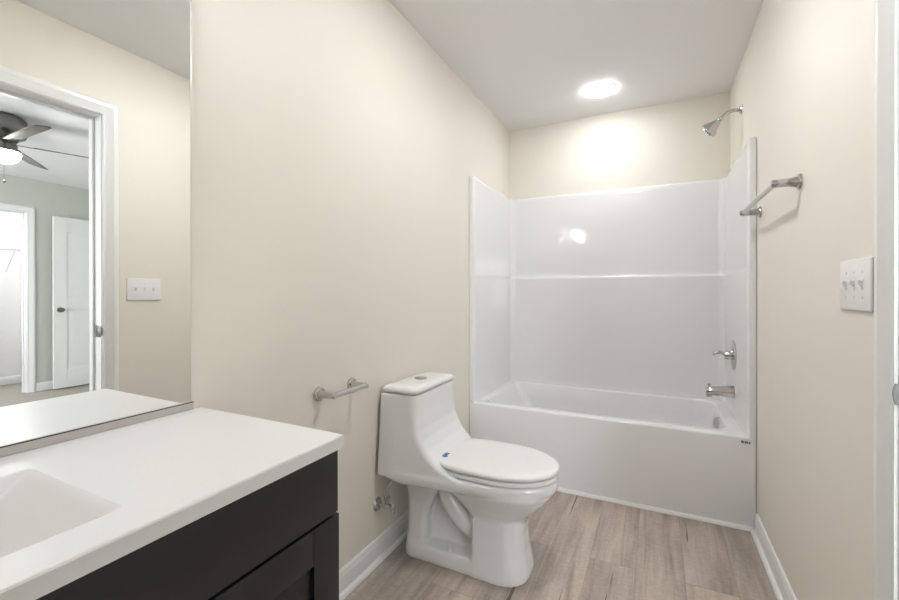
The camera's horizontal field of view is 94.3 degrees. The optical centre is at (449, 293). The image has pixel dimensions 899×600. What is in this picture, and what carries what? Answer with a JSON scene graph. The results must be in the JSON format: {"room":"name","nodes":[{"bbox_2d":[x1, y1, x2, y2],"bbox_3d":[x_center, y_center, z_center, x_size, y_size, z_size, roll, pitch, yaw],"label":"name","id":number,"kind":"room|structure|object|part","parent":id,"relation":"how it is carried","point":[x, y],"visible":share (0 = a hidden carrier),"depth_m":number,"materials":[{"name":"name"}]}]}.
{"room":"bathroom","nodes":[
{"label":"bathroom","id":0,"kind":"room"},
{"bbox_2d":[192,0,508,569],"bbox_3d":[-0.476,-0.083,1.600,0.100,2.488,4.343,0,0,26],"label":"wall","id":1,"kind":"structure","parent":0,"point":[335,151],"depth_m":1.55,"materials":[{"name":"beige paint"}]},
{"bbox_2d":[0,0,193,457],"bbox_3d":[-0.936,-0.237,0.550,0.008,1.080,1.194,0,0,26],"label":"wall mirror","id":2,"kind":"object","parent":1,"relation":"attached to","point":[96,95],"visible":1,"depth_m":0.89,"materials":[{"name":"clear glass"}]},
{"bbox_2d":[313,377,368,400],"bbox_3d":[-0.395,0.362,1.559,0.080,0.052,0.232,0,0,26],"label":"toilet paper holder","id":3,"kind":"object","parent":1,"relation":"attached to","point":[319,393],"visible":1,"depth_m":1.50,"materials":[{"name":"silver metal"}]},
{"bbox_3d":[-0.431,0.362,1.477,0.070,0.032,0.032,0,0,26],"label":"post","id":4,"kind":"part","parent":3,"relation":"part of","materials":[{"name":"silver metal"}]},
{"bbox_3d":[-0.351,0.362,1.638,0.070,0.032,0.032,0,0,26],"label":"post","id":5,"kind":"part","parent":3,"relation":"part of","materials":[{"name":"silver metal"}]},
{"bbox_2d":[339,510,408,599],"bbox_3d":[-0.259,1.111,1.894,0.027,0.099,1.756,0,0,26],"label":"baseboard","id":6,"kind":"structure","parent":1,"relation":"attached to","point":[357,569],"depth_m":1.76,"materials":[{"name":"white paint"}]},
{"bbox_2d":[373,480,395,514],"bbox_3d":[-0.272,0.872,1.802,0.098,0.153,0.062,0,0,16],"label":"shutoff valve","id":7,"kind":"object","parent":1,"relation":"attached to","point":[378,504],"visible":0.89,"depth_m":1.79,"materials":[{"name":"silver metal"}]},
{"bbox_3d":[-0.238,0.917,1.775,0.014,0.052,0.028,0,0,26],"label":"valve handle","id":8,"kind":"part","parent":7,"relation":"part of","materials":[{"name":"silver metal"}]},
{"bbox_2d":[344,491,776,599],"bbox_3d":[0.260,1.191,1.238,1.740,0.060,4.343,0,0,26],"label":"floor","id":9,"kind":"structure","parent":0,"point":[584,548],"depth_m":1.77,"materials":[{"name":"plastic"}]},
{"bbox_2d":[36,450,338,599],"bbox_3d":[-0.719,0.748,0.469,0.465,0.831,1.214,0,0,26],"label":"vanity cabinet","id":10,"kind":"object","parent":9,"relation":"on","point":[279,540],"visible":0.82,"depth_m":0.71,"materials":[{"name":"black paint"}]},
{"bbox_2d":[0,407,343,599],"bbox_3d":[-0.715,0.372,0.457,0.485,0.136,1.220,0,0,26],"label":"countertop","id":11,"kind":"structure","parent":10,"relation":"on","point":[70,509],"depth_m":0.68,"materials":[{"name":"stone"}]},
{"bbox_3d":[-0.318,0.767,0.777,0.020,0.575,0.306,0,0,26],"label":"door","id":12,"kind":"part","parent":10,"relation":"part of","materials":[{"name":"black paint"}]},
{"bbox_2d":[377,371,559,587],"bbox_3d":[0.112,0.777,1.831,0.731,0.765,0.457,0,0,26],"label":"toilet","id":13,"kind":"object","parent":9,"relation":"on","point":[472,501],"visible":1,"depth_m":1.75,"materials":[{"name":"white ceramic"}]},
{"bbox_3d":[-0.135,0.415,1.953,0.180,0.032,0.392,0,0,26],"label":"tank lid","id":14,"kind":"part","parent":13,"relation":"part of","materials":[{"name":"white ceramic"}]},
{"bbox_3d":[0.207,0.708,1.784,0.517,0.026,0.368,0,0,26],"label":"seat","id":15,"kind":"part","parent":13,"relation":"part of","materials":[{"name":"white plastic"}]},
{"bbox_2d":[469,137,755,528],"bbox_3d":[0.991,0.199,2.727,1.520,1.917,0.816,0,0,26],"label":"bathtub","id":16,"kind":"object","parent":9,"relation":"on","point":[597,320],"visible":0.93,"depth_m":2.85,"materials":[{"name":"white plastic"}]},
{"bbox_2d":[470,381,755,528],"bbox_3d":[0.992,0.932,2.729,1.520,0.451,0.815,0,0,26],"label":"tub","id":17,"kind":"object","parent":16,"relation":"in","point":[685,453],"depth_m":2.35,"materials":[{"name":"white plastic"}]},
{"bbox_2d":[556,487,752,531],"bbox_3d":[0.807,1.149,2.358,1.496,0.018,0.016,0,0,26],"label":"trim","id":18,"kind":"structure","parent":16,"relation":"attached to","point":[593,496],"depth_m":2.20,"materials":[{"name":"white paint"}]},
{"bbox_3d":[1.573,0.763,2.443,0.031,0.074,0.072,0,0,5],"label":"overflow plate","id":19,"kind":"part","parent":16,"relation":"part of","materials":[{"name":"silver metal"}]},
{"bbox_2d":[705,383,734,397],"bbox_3d":[1.572,0.570,2.431,0.145,0.076,0.074,0,0,26],"label":"tub spout","id":20,"kind":"object","parent":16,"relation":"attached to","point":[724,391],"visible":1,"depth_m":2.41,"materials":[{"name":"silver metal"}]},
{"bbox_2d":[712,340,736,369],"bbox_3d":[1.588,0.357,2.422,0.110,0.172,0.172,0,0,26],"label":"shower valve","id":21,"kind":"object","parent":16,"relation":"attached to","point":[731,355],"visible":1,"depth_m":2.38,"materials":[{"name":"silver metal"}]},
{"bbox_3d":[1.582,0.357,2.425,0.096,0.060,0.060,0,0,26],"label":"lever handle","id":22,"kind":"part","parent":21,"relation":"part of","materials":[{"name":"silver metal"}]},
{"bbox_2d":[389,0,763,130],"bbox_3d":[2.200,-1.365,-0.207,6.500,0.080,5.193,0,0,26],"label":"ceiling","id":23,"kind":"structure","parent":0,"point":[531,63],"depth_m":2.27,"materials":[{"name":"white paint"}]},
{"bbox_2d":[584,82,615,97],"bbox_3d":[0.985,-1.321,2.729,0.200,0.018,0.200,0,0,26],"label":"recessed light","id":24,"kind":"object","parent":23,"relation":"in","point":[602,89],"visible":1,"depth_m":2.70,"materials":[{"name":"white paint"}]},
{"bbox_2d":[509,92,729,199],"bbox_3d":[1.195,-0.088,3.139,1.524,2.488,0.100,0,0,26],"label":"wall","id":25,"kind":"structure","parent":0,"point":[666,143],"depth_m":3.04,"materials":[{"name":"beige paint"}]},
{"bbox_2d":[730,0,873,599],"bbox_3d":[0.986,-0.083,0.874,0.116,2.488,4.343,0,0,26],"label":"wall","id":26,"kind":"structure","parent":0,"point":[803,83],"depth_m":1.28,"materials":[{"name":"beige paint"}]},
{"bbox_2d":[702,104,742,136],"bbox_3d":[1.588,-0.999,2.436,0.194,0.152,0.097,0,0,26],"label":"shower","id":27,"kind":"object","parent":26,"relation":"attached to","point":[711,128],"visible":1,"depth_m":2.42,"materials":[{"name":"silver metal"}]},
{"bbox_3d":[1.614,-1.030,2.402,0.101,0.056,0.019,0,0,26],"label":"arm","id":28,"kind":"part","parent":27,"relation":"part of","materials":[{"name":"silver metal"}]},
{"bbox_2d":[740,173,802,217],"bbox_3d":[1.281,-0.378,1.692,0.082,0.054,0.652,0,0,26],"label":"towel bar","id":29,"kind":"object","parent":26,"relation":"attached to","point":[797,181],"visible":1,"depth_m":1.47,"materials":[{"name":"silver metal"}]},
{"bbox_3d":[1.410,-0.378,1.962,0.072,0.039,0.039,0,0,26],"label":"post","id":30,"kind":"part","parent":29,"relation":"part of","materials":[{"name":"silver metal"}]},
{"bbox_3d":[1.144,-0.377,1.426,0.072,0.039,0.039,0,0,26],"label":"post","id":31,"kind":"part","parent":29,"relation":"part of","materials":[{"name":"silver metal"}]},
{"bbox_2d":[751,513,796,599],"bbox_3d":[1.197,1.110,1.460,0.027,0.099,1.237,0,0,26],"label":"baseboard","id":32,"kind":"structure","parent":26,"relation":"attached to","point":[781,586],"depth_m":1.71,"materials":[{"name":"white paint"}]},
{"bbox_2d":[840,257,873,311],"bbox_3d":[0.981,-0.020,1.013,0.014,0.124,0.173,0,0,26],"label":"light switch","id":33,"kind":"object","parent":26,"relation":"attached to","point":[856,275],"visible":1,"depth_m":0.99,"materials":[{"name":"white plastic"}]},
{"bbox_2d":[873,0,898,599],"bbox_3d":[0.719,0.080,0.489,0.018,2.165,0.919,0,0,26],"label":"trim","id":34,"kind":"structure","parent":26,"relation":"attached to","point":[886,12],"depth_m":0.86,"materials":[{"name":"white paint"}]},
{"bbox_2d":[892,384,898,404],"bbox_3d":[0.913,0.202,0.818,0.064,0.060,0.003,0,0,26],"label":"strike plate","id":35,"kind":"object","parent":34,"relation":"attached to","point":[895,393],"visible":1,"depth_m":0.83,"materials":[{"name":"silver metal"}]}
]}

